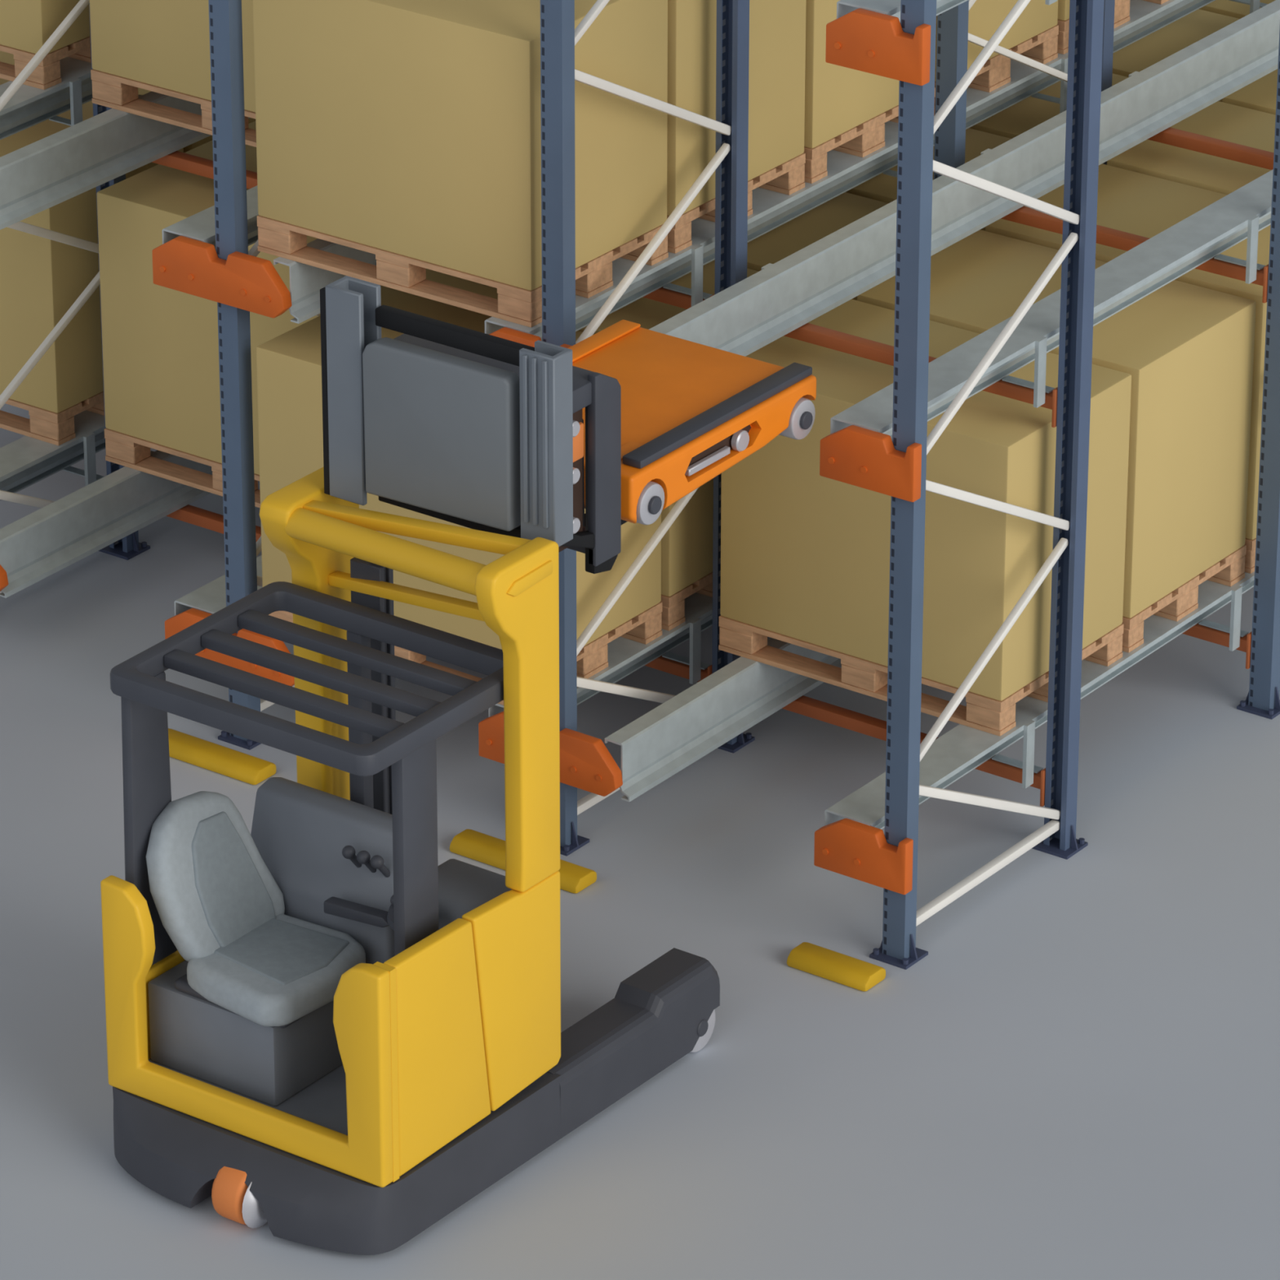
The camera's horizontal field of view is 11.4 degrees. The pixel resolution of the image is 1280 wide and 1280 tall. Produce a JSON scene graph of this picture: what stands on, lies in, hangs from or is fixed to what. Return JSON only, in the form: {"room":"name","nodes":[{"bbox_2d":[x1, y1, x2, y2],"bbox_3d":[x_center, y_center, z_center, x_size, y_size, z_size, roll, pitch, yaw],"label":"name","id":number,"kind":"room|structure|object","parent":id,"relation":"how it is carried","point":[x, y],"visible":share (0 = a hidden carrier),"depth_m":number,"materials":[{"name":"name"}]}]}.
{"room":"warehouse","nodes":[
{"label":"warehouse","id":0,"kind":"room"},
{"bbox_2d":[0,403,1279,1279],"bbox_3d":[2.073,-0.611,25.535,28.000,0.100,32.000,17,30,32],"label":"floor","id":1,"kind":"structure","parent":0,"point":[1077,1077],"depth_m":21.54,"materials":[{"name":"grey concrete"}]},
{"bbox_2d":[0,0,150,593],"bbox_3d":[-2.299,-2.258,23.503,0.150,4.600,1.151,17,30,32],"label":"frame","id":2,"kind":"object","parent":1,"relation":"on","point":[128,547],"visible":0.32,"depth_m":24.11,"materials":[{"name":"blue metal"}]},
{"bbox_2d":[0,564,8,591],"bbox_3d":[-2.619,-0.325,23.887,0.644,0.195,0.054,17,30,32],"label":"bracket","id":3,"kind":"object","parent":2,"relation":"attached to","point":[3,576],"visible":1,"depth_m":23.73,"materials":[{"name":"orange metal"}]},
{"bbox_2d":[0,56,92,139],"bbox_3d":[-1.891,-2.207,24.531,0.237,0.243,3.033,17,30,32],"label":"rail","id":4,"kind":"object","parent":2,"relation":"attached to","point":[29,106],"visible":0.26,"depth_m":24.11,"materials":[{"name":"metal"}]},
{"bbox_2d":[0,35,91,89],"bbox_3d":[-2.479,-2.404,24.510,1.200,0.130,0.800,17,30,32],"label":"wooden pallet","id":5,"kind":"object","parent":4,"relation":"on","point":[46,74],"visible":0.29,"depth_m":23.96,"materials":[{"name":"brown wood"}]},
{"bbox_2d":[0,0,90,53],"bbox_3d":[-2.478,-2.900,24.277,1.200,0.966,0.796,17,30,32],"label":"cardboard box","id":6,"kind":"object","parent":5,"relation":"on","point":[26,25],"visible":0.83,"depth_m":23.89,"materials":[{"name":"beige cardboard"}]},
{"bbox_2d":[0,410,105,500],"bbox_3d":[-1.893,-0.894,25.148,0.237,0.243,3.033,17,30,32],"label":"rail","id":7,"kind":"object","parent":2,"relation":"attached to","point":[25,461],"visible":0.19,"depth_m":24.67,"materials":[{"name":"metal"}]},
{"bbox_2d":[0,391,104,445],"bbox_3d":[-2.481,-1.092,25.127,1.200,0.130,0.800,17,30,32],"label":"wooden pallet","id":8,"kind":"object","parent":7,"relation":"on","point":[56,428],"visible":0.21,"depth_m":24.58,"materials":[{"name":"brown wood"}]},
{"bbox_2d":[0,78,183,413],"bbox_3d":[-2.480,-1.588,24.894,1.200,0.966,0.796,17,30,32],"label":"cardboard box","id":9,"kind":"object","parent":8,"relation":"on","point":[41,278],"visible":0.26,"depth_m":24.42,"materials":[{"name":"beige cardboard"}]},
{"bbox_3d":[-1.986,-1.381,25.744,1.200,0.130,0.800,17,30,32],"label":"wooden pallet","id":10,"kind":"object","parent":7,"relation":"on","visible":0},
{"bbox_2d":[0,50,255,152],"bbox_3d":[-1.985,-1.877,25.510,1.200,0.966,0.796,17,30,32],"label":"cardboard box","id":11,"kind":"object","parent":10,"relation":"on","point":[8,58],"visible":0.02,"depth_m":24.94,"materials":[{"name":"beige cardboard"}]},
{"bbox_2d":[166,504,261,541],"bbox_3d":[-1.423,-0.379,24.374,1.339,0.140,0.090,17,30,32],"label":"crossbar","id":12,"kind":"object","parent":2,"relation":"attached to","point":[191,514],"visible":0.02,"depth_m":24.51,"materials":[{"name":"orange paint"}]},
{"bbox_2d":[0,449,212,597],"bbox_3d":[-1.517,-0.778,24.901,0.122,0.243,3.033,17,30,32],"label":"rail","id":13,"kind":"object","parent":12,"relation":"on","point":[44,542],"visible":0.32,"depth_m":24.14,"materials":[{"name":"metal"}]},
{"bbox_2d":[173,555,262,615],"bbox_3d":[-0.732,-0.534,24.386,0.237,0.243,3.033,17,30,32],"label":"rail","id":14,"kind":"object","parent":12,"relation":"on","point":[211,597],"visible":0.03,"depth_m":23.30,"materials":[{"name":"metal"}]},
{"bbox_2d":[104,428,260,507],"bbox_3d":[-1.320,-0.732,24.364,1.200,0.130,0.800,17,30,32],"label":"wooden pallet","id":15,"kind":"object","parent":14,"relation":"on","point":[122,449],"visible":0.16,"depth_m":24.28,"materials":[{"name":"brown wood"}]},
{"bbox_2d":[97,140,381,475],"bbox_3d":[-1.319,-1.228,24.131,1.200,0.966,0.796,17,30,32],"label":"cardboard box","id":16,"kind":"object","parent":15,"relation":"on","point":[160,344],"visible":0.22,"depth_m":24.01,"materials":[{"name":"beige cardboard"}]},
{"bbox_3d":[-0.825,-1.021,24.981,1.200,0.130,0.800,17,30,32],"label":"wooden pallet","id":17,"kind":"object","parent":14,"relation":"on","visible":0},
{"bbox_2d":[248,120,256,129],"bbox_3d":[-0.824,-1.517,24.748,1.200,0.966,0.796,17,30,32],"label":"cardboard box","id":18,"kind":"object","parent":17,"relation":"on","point":[252,125],"visible":0.02,"depth_m":24.58,"materials":[{"name":"beige cardboard"}]},
{"bbox_2d":[168,728,276,784],"bbox_3d":[-1.547,0.418,23.154,0.500,0.055,0.130,17,30,32],"label":"floor guide","id":19,"kind":"object","parent":1,"relation":"on","point":[184,747],"visible":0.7,"depth_m":23.10,"materials":[{"name":"yellow paint"}]},
{"bbox_2d":[208,0,319,750],"bbox_3d":[-1.138,-1.898,22.740,0.150,4.600,1.151,17,30,32],"label":"upright","id":20,"kind":"object","parent":1,"relation":"on","point":[242,548],"visible":0.33,"depth_m":22.64,"materials":[{"name":"blue metal"}]},
{"bbox_2d":[151,151,257,189],"bbox_3d":[-1.421,-1.691,23.757,1.339,0.140,0.090,17,30,32],"label":"crossbar","id":21,"kind":"object","parent":20,"relation":"attached to","point":[178,160],"visible":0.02,"depth_m":23.89,"materials":[{"name":"orange paint"}]},
{"bbox_2d":[0,91,249,230],"bbox_3d":[-1.515,-2.090,24.285,0.122,0.243,3.033,17,30,32],"label":"rail","id":22,"kind":"object","parent":21,"relation":"on","point":[37,176],"visible":0.37,"depth_m":23.57,"materials":[{"name":"metal"}]},
{"bbox_2d":[161,185,258,248],"bbox_3d":[-0.730,-1.847,23.769,0.237,0.243,3.033,17,30,32],"label":"rail","id":23,"kind":"object","parent":21,"relation":"on","point":[200,226],"visible":0.18,"depth_m":22.72,"materials":[{"name":"metal"}]},
{"bbox_2d":[90,69,256,146],"bbox_3d":[-1.318,-2.044,23.747,1.200,0.130,0.800,17,30,32],"label":"wooden pallet","id":24,"kind":"object","parent":23,"relation":"on","point":[110,91],"visible":0.17,"depth_m":23.66,"materials":[{"name":"brown wood"}]},
{"bbox_2d":[89,0,255,112],"bbox_3d":[-1.317,-2.540,23.514,1.200,0.966,0.796,17,30,32],"label":"cardboard box","id":25,"kind":"object","parent":24,"relation":"on","point":[161,43],"visible":0.23,"depth_m":23.49,"materials":[{"name":"beige cardboard"}]},
{"bbox_2d":[151,235,292,318],"bbox_3d":[-1.474,-1.283,22.519,0.599,0.195,0.054,17,30,32],"label":"bracket","id":26,"kind":"object","parent":20,"relation":"attached to","point":[182,264],"visible":1,"depth_m":22.50,"materials":[{"name":"orange metal"}]},
{"bbox_2d":[164,608,294,686],"bbox_3d":[-1.476,0.029,23.136,0.599,0.195,0.054,17,30,32],"label":"bracket","id":27,"kind":"object","parent":20,"relation":"attached to","point":[176,624],"visible":0.38,"depth_m":23.11,"materials":[{"name":"orange metal"}]},
{"bbox_2d":[644,654,711,682],"bbox_3d":[-0.262,-0.019,23.611,1.339,0.140,0.090,17,30,32],"label":"crossbar","id":28,"kind":"object","parent":20,"relation":"attached to","point":[662,664],"visible":0.16,"depth_m":23.32,"materials":[{"name":"orange paint"}]},
{"bbox_2d":[488,592,712,717],"bbox_3d":[1.311,-0.690,24.721,0.237,0.243,6.033,17,30,32],"label":"rail","id":29,"kind":"object","parent":28,"relation":"on","point":[625,656],"visible":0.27,"depth_m":23.15,"materials":[{"name":"metal"}]},
{"bbox_2d":[268,601,662,705],"bbox_3d":[-0.641,-0.090,23.001,1.200,0.130,0.800,17,30,32],"label":"wooden pallet","id":30,"kind":"object","parent":29,"relation":"on","point":[644,628],"visible":0.18,"depth_m":22.74,"materials":[{"name":"brown wood"}]},
{"bbox_2d":[256,285,661,649],"bbox_3d":[-0.640,-0.586,22.768,1.200,0.966,0.796,17,30,32],"label":"cardboard box","id":31,"kind":"object","parent":30,"relation":"on","point":[289,364],"visible":0.24,"depth_m":22.63,"materials":[{"name":"beige cardboard"}]},
{"bbox_2d":[660,572,712,631],"bbox_3d":[-0.146,-0.379,23.618,1.200,0.130,0.800,17,30,32],"label":"wooden pallet","id":32,"kind":"object","parent":29,"relation":"on","point":[673,614],"visible":0.1,"depth_m":23.05,"materials":[{"name":"brown wood"}]},
{"bbox_2d":[426,259,759,596],"bbox_3d":[-0.145,-0.875,23.384,1.200,0.966,0.796,17,30,32],"label":"cardboard box","id":33,"kind":"object","parent":32,"relation":"on","point":[686,546],"visible":0.09,"depth_m":22.99,"materials":[{"name":"beige cardboard"}]},
{"bbox_3d":[0.349,-0.668,24.234,1.200,0.130,0.800,17,30,32],"label":"wooden pallet","id":34,"kind":"object","parent":29,"relation":"on","visible":0},
{"bbox_2d":[746,191,888,300],"bbox_3d":[0.350,-1.165,24.001,1.200,0.966,0.796,17,30,32],"label":"cardboard box","id":35,"kind":"object","parent":34,"relation":"on","point":[844,209],"visible":0.02,"depth_m":23.62,"materials":[{"name":"beige cardboard"}]},
{"bbox_3d":[0.844,-0.958,24.851,1.200,0.130,0.800,17,30,32],"label":"wooden pallet","id":36,"kind":"object","parent":29,"relation":"on","visible":0},
{"bbox_2d":[845,128,1011,231],"bbox_3d":[0.845,-1.454,24.618,1.200,0.966,0.796,17,30,32],"label":"cardboard box","id":37,"kind":"object","parent":36,"relation":"on","point":[882,188],"visible":0.02,"depth_m":24.10,"materials":[{"name":"beige cardboard"}]},
{"bbox_3d":[1.339,-1.247,25.468,1.200,0.130,0.800,17,30,32],"label":"wooden pallet","id":38,"kind":"object","parent":29,"relation":"on","visible":0},
{"bbox_2d":[968,73,1128,138],"bbox_3d":[1.340,-1.743,25.235,1.200,0.966,0.796,17,30,32],"label":"cardboard box","id":39,"kind":"object","parent":38,"relation":"on","point":[1030,112],"visible":0.02,"depth_m":24.70,"materials":[{"name":"beige cardboard"}]},
{"bbox_3d":[1.834,-1.536,26.085,1.200,0.130,0.800,17,30,32],"label":"wooden pallet","id":40,"kind":"object","parent":29,"relation":"on","visible":0},
{"bbox_2d":[1112,8,1239,102],"bbox_3d":[1.834,-2.033,25.851,1.200,0.966,0.796,17,30,32],"label":"cardboard box","id":41,"kind":"object","parent":40,"relation":"on","point":[1197,25],"visible":0.02,"depth_m":25.47,"materials":[{"name":"beige cardboard"}]},
{"bbox_3d":[2.329,-1.826,26.701,1.200,0.130,0.800,17,30,32],"label":"wooden pallet","id":42,"kind":"object","parent":29,"relation":"on","visible":0},
{"bbox_2d":[1199,0,1275,18],"bbox_3d":[2.329,-2.322,26.468,1.200,0.966,0.796,17,30,32],"label":"cardboard box","id":43,"kind":"object","parent":42,"relation":"on","point":[1226,7],"visible":0.02,"depth_m":25.83,"materials":[{"name":"beige cardboard"}]},
{"bbox_2d":[100,275,719,1255],"bbox_3d":[-0.553,0.158,20.555,1.158,2.740,2.667,17,30,32],"label":"truck","id":44,"kind":"object","parent":1,"relation":"on","point":[334,1034],"visible":1,"depth_m":20.12,"materials":[{"name":"metal"}]},
{"bbox_2d":[186,913,365,1026],"bbox_3d":[-1.149,1.046,20.303,0.460,0.115,0.531,17,30,32],"label":"cushion","id":45,"kind":"object","parent":44,"relation":"on","point":[264,969],"depth_m":20.23,"materials":[{"name":"fabric"}]},
{"bbox_2d":[568,319,816,524],"bbox_3d":[-0.039,-0.709,20.944,0.825,0.242,1.140,17,30,32],"label":"pallet shuttle","id":46,"kind":"object","parent":44,"relation":"on","point":[691,411],"visible":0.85,"depth_m":20.89,"materials":[{"name":"orange paint"}]},
{"bbox_2d":[449,829,596,893],"bbox_3d":[-0.410,0.771,22.407,0.560,0.055,0.130,17,30,32],"label":"floor guide","id":47,"kind":"object","parent":1,"relation":"on","point":[469,843],"visible":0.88,"depth_m":22.42,"materials":[{"name":"yellow paint"}]},
{"bbox_2d":[540,0,755,856],"bbox_3d":[0.023,-1.538,21.977,0.150,4.600,1.151,17,30,32],"label":"frame","id":48,"kind":"object","parent":1,"relation":"on","point":[559,37],"visible":0.51,"depth_m":22.17,"materials":[{"name":"blue metal"}]},
{"bbox_2d":[488,327,571,348],"bbox_3d":[-0.314,-0.923,21.756,0.599,0.195,0.054,17,30,32],"label":"bracket","id":49,"kind":"object","parent":48,"relation":"attached to","point":[506,333],"visible":0.14,"depth_m":21.77,"materials":[{"name":"orange metal"}]},
{"bbox_2d":[478,711,622,796],"bbox_3d":[-0.315,0.389,22.373,0.599,0.195,0.054,17,30,32],"label":"bracket","id":50,"kind":"object","parent":48,"relation":"attached to","point":[586,764],"visible":0.64,"depth_m":22.28,"materials":[{"name":"orange metal"}]},
{"bbox_2d":[643,286,714,309],"bbox_3d":[-0.260,-1.331,22.994,1.339,0.140,0.090,17,30,32],"label":"crossbar","id":51,"kind":"object","parent":48,"relation":"attached to","point":[662,295],"visible":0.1,"depth_m":22.71,"materials":[{"name":"orange paint"}]},
{"bbox_2d":[273,238,376,324],"bbox_3d":[-0.354,-1.730,23.522,0.122,0.243,3.033,17,30,32],"label":"rail","id":52,"kind":"object","parent":51,"relation":"on","point":[306,281],"visible":0.17,"depth_m":22.48,"materials":[{"name":"metal"}]},
{"bbox_2d":[484,0,1267,341],"bbox_3d":[1.313,-2.002,24.105,0.237,0.243,6.033,17,30,32],"label":"rail","id":53,"kind":"object","parent":51,"relation":"on","point":[771,210],"visible":0.48,"depth_m":23.32,"materials":[{"name":"metal"}]},
{"bbox_2d":[257,215,668,327],"bbox_3d":[-0.621,-1.412,22.406,1.200,0.130,0.800,17,30,32],"label":"wooden pallet","id":54,"kind":"object","parent":53,"relation":"on","point":[515,304],"visible":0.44,"depth_m":22.11,"materials":[{"name":"brown wood"}]},
{"bbox_2d":[253,0,667,290],"bbox_3d":[-0.621,-1.880,22.186,1.200,0.903,0.796,17,30,32],"label":"cardboard box","id":55,"kind":"object","parent":54,"relation":"on","point":[410,128],"visible":0.97,"depth_m":21.88,"materials":[{"name":"beige cardboard"}]},
{"bbox_2d":[666,152,805,253],"bbox_3d":[-0.126,-1.702,23.023,1.200,0.130,0.800,17,30,32],"label":"wooden pallet","id":56,"kind":"object","parent":53,"relation":"on","point":[788,178],"visible":0.21,"depth_m":22.77,"materials":[{"name":"brown wood"}]},
{"bbox_2d":[666,0,806,216],"bbox_3d":[-0.126,-2.169,22.803,1.200,0.903,0.796,17,30,32],"label":"cardboard box","id":57,"kind":"object","parent":56,"relation":"on","point":[777,28],"visible":0.29,"depth_m":22.50,"materials":[{"name":"beige cardboard"}]},
{"bbox_2d":[804,87,935,183],"bbox_3d":[0.368,-1.991,23.639,1.200,0.130,0.800,17,30,32],"label":"wooden pallet","id":58,"kind":"object","parent":53,"relation":"on","point":[868,137],"visible":0.16,"depth_m":23.27,"materials":[{"name":"brown wood"}]},
{"bbox_2d":[804,0,899,148],"bbox_3d":[0.369,-2.459,23.420,1.200,0.903,0.796,17,30,32],"label":"cardboard box","id":59,"kind":"object","parent":58,"relation":"on","point":[838,100],"visible":0.27,"depth_m":23.02,"materials":[{"name":"beige cardboard"}]},
{"bbox_2d":[933,24,1058,115],"bbox_3d":[0.863,-2.280,24.256,1.200,0.130,0.800,17,30,32],"label":"wooden pallet","id":60,"kind":"object","parent":53,"relation":"on","point":[1042,48],"visible":0.12,"depth_m":24.00,"materials":[{"name":"brown wood"}]},
{"bbox_2d":[934,0,1057,81],"bbox_3d":[0.864,-2.748,24.036,1.200,0.903,0.796,17,30,32],"label":"cardboard box","id":61,"kind":"object","parent":60,"relation":"on","point":[985,17],"visible":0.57,"depth_m":23.88,"materials":[{"name":"beige cardboard"}]},
{"bbox_2d":[1057,0,1168,54],"bbox_3d":[1.358,-2.570,24.873,1.200,0.130,0.800,17,30,32],"label":"wooden pallet","id":62,"kind":"object","parent":53,"relation":"on","point":[1122,7],"visible":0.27,"depth_m":24.53,"materials":[{"name":"brown wood"}]},
{"bbox_2d":[1057,0,1070,20],"bbox_3d":[1.359,-3.037,24.653,1.200,0.903,0.796,17,30,32],"label":"cardboard box","id":63,"kind":"object","parent":62,"relation":"on","point":[1063,5],"visible":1,"depth_m":24.23,"materials":[{"name":"beige cardboard"}]},
{"bbox_2d":[786,942,885,991],"bbox_3d":[0.666,1.104,21.701,0.330,0.055,0.130,17,30,32],"label":"floor guide","id":64,"kind":"object","parent":1,"relation":"on","point":[806,957],"visible":1,"depth_m":21.66,"materials":[{"name":"yellow paint"}]},
{"bbox_2d":[869,0,1104,969],"bbox_3d":[1.184,-1.178,21.215,0.150,4.600,1.151,17,30,32],"label":"frame","id":65,"kind":"object","parent":1,"relation":"on","point":[917,125],"visible":1,"depth_m":21.47,"materials":[{"name":"blue metal"}]},
{"bbox_2d":[813,817,913,894],"bbox_3d":[0.755,0.721,21.670,0.375,0.195,0.054,17,30,32],"label":"bracket","id":66,"kind":"object","parent":65,"relation":"attached to","point":[846,846],"visible":1,"depth_m":21.64,"materials":[{"name":"orange metal"}]},
{"bbox_2d":[819,425,921,502],"bbox_3d":[0.757,-0.591,21.053,0.375,0.195,0.054,17,30,32],"label":"bracket","id":67,"kind":"object","parent":65,"relation":"attached to","point":[852,455],"visible":1,"depth_m":21.02,"materials":[{"name":"orange metal"}]},
{"bbox_2d":[825,8,930,85],"bbox_3d":[0.758,-1.903,20.436,0.375,0.195,0.054,17,30,32],"label":"bracket","id":68,"kind":"object","parent":65,"relation":"attached to","point":[864,40],"visible":1,"depth_m":20.41,"materials":[{"name":"orange metal"}]},
{"bbox_2d":[782,695,1045,806],"bbox_3d":[0.899,0.341,22.848,1.339,0.140,0.090,17,30,32],"label":"crossbar","id":69,"kind":"object","parent":65,"relation":"attached to","point":[804,705],"visible":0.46,"depth_m":22.89,"materials":[{"name":"orange paint"}]},
{"bbox_2d":[604,638,841,801],"bbox_3d":[1.687,-0.573,24.475,0.122,0.243,6.033,17,30,32],"label":"rail","id":70,"kind":"object","parent":69,"relation":"on","point":[678,732],"visible":0.39,"depth_m":22.61,"materials":[{"name":"metal"}]},
{"bbox_2d":[824,571,1254,829],"bbox_3d":[2.472,-0.330,23.959,0.237,0.243,6.033,17,30,32],"label":"rail","id":71,"kind":"object","parent":69,"relation":"on","point":[955,753],"visible":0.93,"depth_m":22.43,"materials":[{"name":"metal"}]},
{"bbox_2d":[718,615,1124,736],"bbox_3d":[1.002,-0.012,22.839,1.200,0.130,0.800,17,30,32],"label":"wooden pallet","id":72,"kind":"object","parent":71,"relation":"on","point":[989,715],"visible":0.37,"depth_m":22.58,"materials":[{"name":"brown wood"}]},
{"bbox_2d":[720,298,1131,701],"bbox_3d":[1.003,-0.508,22.605,1.200,0.966,0.796,17,30,32],"label":"cardboard box","id":73,"kind":"object","parent":72,"relation":"on","point":[805,553],"visible":0.74,"depth_m":22.34,"materials":[{"name":"beige cardboard"}]},
{"bbox_2d":[1121,544,1246,653],"bbox_3d":[1.497,-0.301,23.456,1.200,0.130,0.800,17,30,32],"label":"wooden pallet","id":74,"kind":"object","parent":71,"relation":"on","point":[1181,602],"visible":0.21,"depth_m":23.13,"materials":[{"name":"brown wood"}]},
{"bbox_2d":[857,229,1256,617],"bbox_3d":[1.498,-0.797,23.222,1.200,0.966,0.796,17,30,32],"label":"cardboard box","id":75,"kind":"object","parent":74,"relation":"on","point":[1187,350],"visible":0.47,"depth_m":22.91,"materials":[{"name":"beige cardboard"}]},
{"bbox_2d":[1244,537,1256,573],"bbox_3d":[1.992,-0.590,24.072,1.200,0.130,0.800,17,30,32],"label":"wooden pallet","id":76,"kind":"object","parent":71,"relation":"on","point":[1250,557],"visible":0.06,"depth_m":23.47,"materials":[{"name":"brown wood"}]},
{"bbox_2d":[985,164,1270,539],"bbox_3d":[1.993,-1.086,23.839,1.200,0.966,0.796,17,30,32],"label":"cardboard box","id":77,"kind":"object","parent":76,"relation":"on","point":[1133,202],"visible":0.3,"depth_m":23.62,"materials":[{"name":"beige cardboard"}]},
{"bbox_3d":[2.487,-0.879,24.689,1.200,0.130,0.800,17,30,32],"label":"wooden pallet","id":78,"kind":"object","parent":71,"relation":"on","visible":0},
{"bbox_2d":[1106,101,1275,195],"bbox_3d":[2.488,-1.376,24.456,1.200,0.966,0.796,17,30,32],"label":"cardboard box","id":79,"kind":"object","parent":78,"relation":"on","point":[1233,123],"visible":0.09,"depth_m":24.32,"materials":[{"name":"beige cardboard"}]},
{"bbox_3d":[2.982,-1.169,25.306,1.200,0.130,0.800,17,30,32],"label":"wooden pallet","id":80,"kind":"object","parent":71,"relation":"on","visible":0},
{"bbox_2d":[1222,69,1277,115],"bbox_3d":[2.982,-1.665,25.073,1.200,0.966,0.796,17,30,32],"label":"cardboard box","id":81,"kind":"object","parent":80,"relation":"on","point":[1260,95],"visible":0.04,"depth_m":24.90,"materials":[{"name":"beige cardboard"}]},
{"bbox_2d":[783,323,1057,427],"bbox_3d":[0.901,-0.971,22.231,1.339,0.140,0.090,17,30,32],"label":"crossbar","id":82,"kind":"object","parent":65,"relation":"attached to","point":[846,343],"visible":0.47,"depth_m":22.26,"materials":[{"name":"orange paint"}]},
{"bbox_2d":[836,0,1057,22],"bbox_3d":[1.682,-2.490,21.736,0.237,0.243,3.333,17,30,32],"label":"rail","id":83,"kind":"object","parent":65,"relation":"attached to","point":[891,7],"visible":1,"depth_m":20.51,"materials":[{"name":"metal"}]},
{"bbox_2d":[933,0,1115,179],"bbox_3d":[1.439,-2.366,23.742,0.150,4.600,1.151,17,30,32],"label":"frame","id":84,"kind":"object","parent":1,"relation":"on","point":[953,37],"visible":0.16,"depth_m":23.47,"materials":[{"name":"blue metal"}]},
{"bbox_2d":[1236,30,1279,719],"bbox_3d":[2.600,-2.006,22.980,0.150,4.600,1.151,17,30,32],"label":"frame","id":85,"kind":"object","parent":1,"relation":"on","point":[1262,700],"visible":1,"depth_m":23.23,"materials":[{"name":"blue metal"}]},
{"bbox_2d":[1000,206,1268,302],"bbox_3d":[1.721,-1.450,23.253,1.339,0.140,0.090,17,30,32],"label":"crossbar","id":86,"kind":"object","parent":85,"relation":"attached to","point":[1105,236],"visible":0.53,"depth_m":23.21,"materials":[{"name":"orange paint"}]},
{"bbox_2d":[1147,127,1274,169],"bbox_3d":[2.317,-1.799,23.997,1.339,0.140,0.090,17,30,32],"label":"crossbar","id":87,"kind":"object","parent":85,"relation":"attached to","point":[1171,136],"visible":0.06,"depth_m":24.06,"materials":[{"name":"orange paint"}]},
{"bbox_2d":[648,0,1279,356],"bbox_3d":[1.689,-1.885,23.858,0.122,0.243,6.033,17,30,32],"label":"rail","id":88,"kind":"object","parent":87,"relation":"on","point":[789,293],"visible":0.71,"depth_m":23.24,"materials":[{"name":"metal"}]},
{"bbox_2d":[830,168,1273,439],"bbox_3d":[2.474,-1.642,23.342,0.237,0.243,6.033,17,30,32],"label":"rail","id":89,"kind":"object","parent":87,"relation":"on","point":[1139,272],"visible":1,"depth_m":22.20,"materials":[{"name":"metal"}]},
{"bbox_2d":[1182,621,1251,669],"bbox_3d":[1.719,-0.138,23.870,1.339,0.140,0.090,17,30,32],"label":"crossbar","id":90,"kind":"object","parent":85,"relation":"attached to","point":[1198,631],"visible":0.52,"depth_m":23.56,"materials":[{"name":"orange paint"}]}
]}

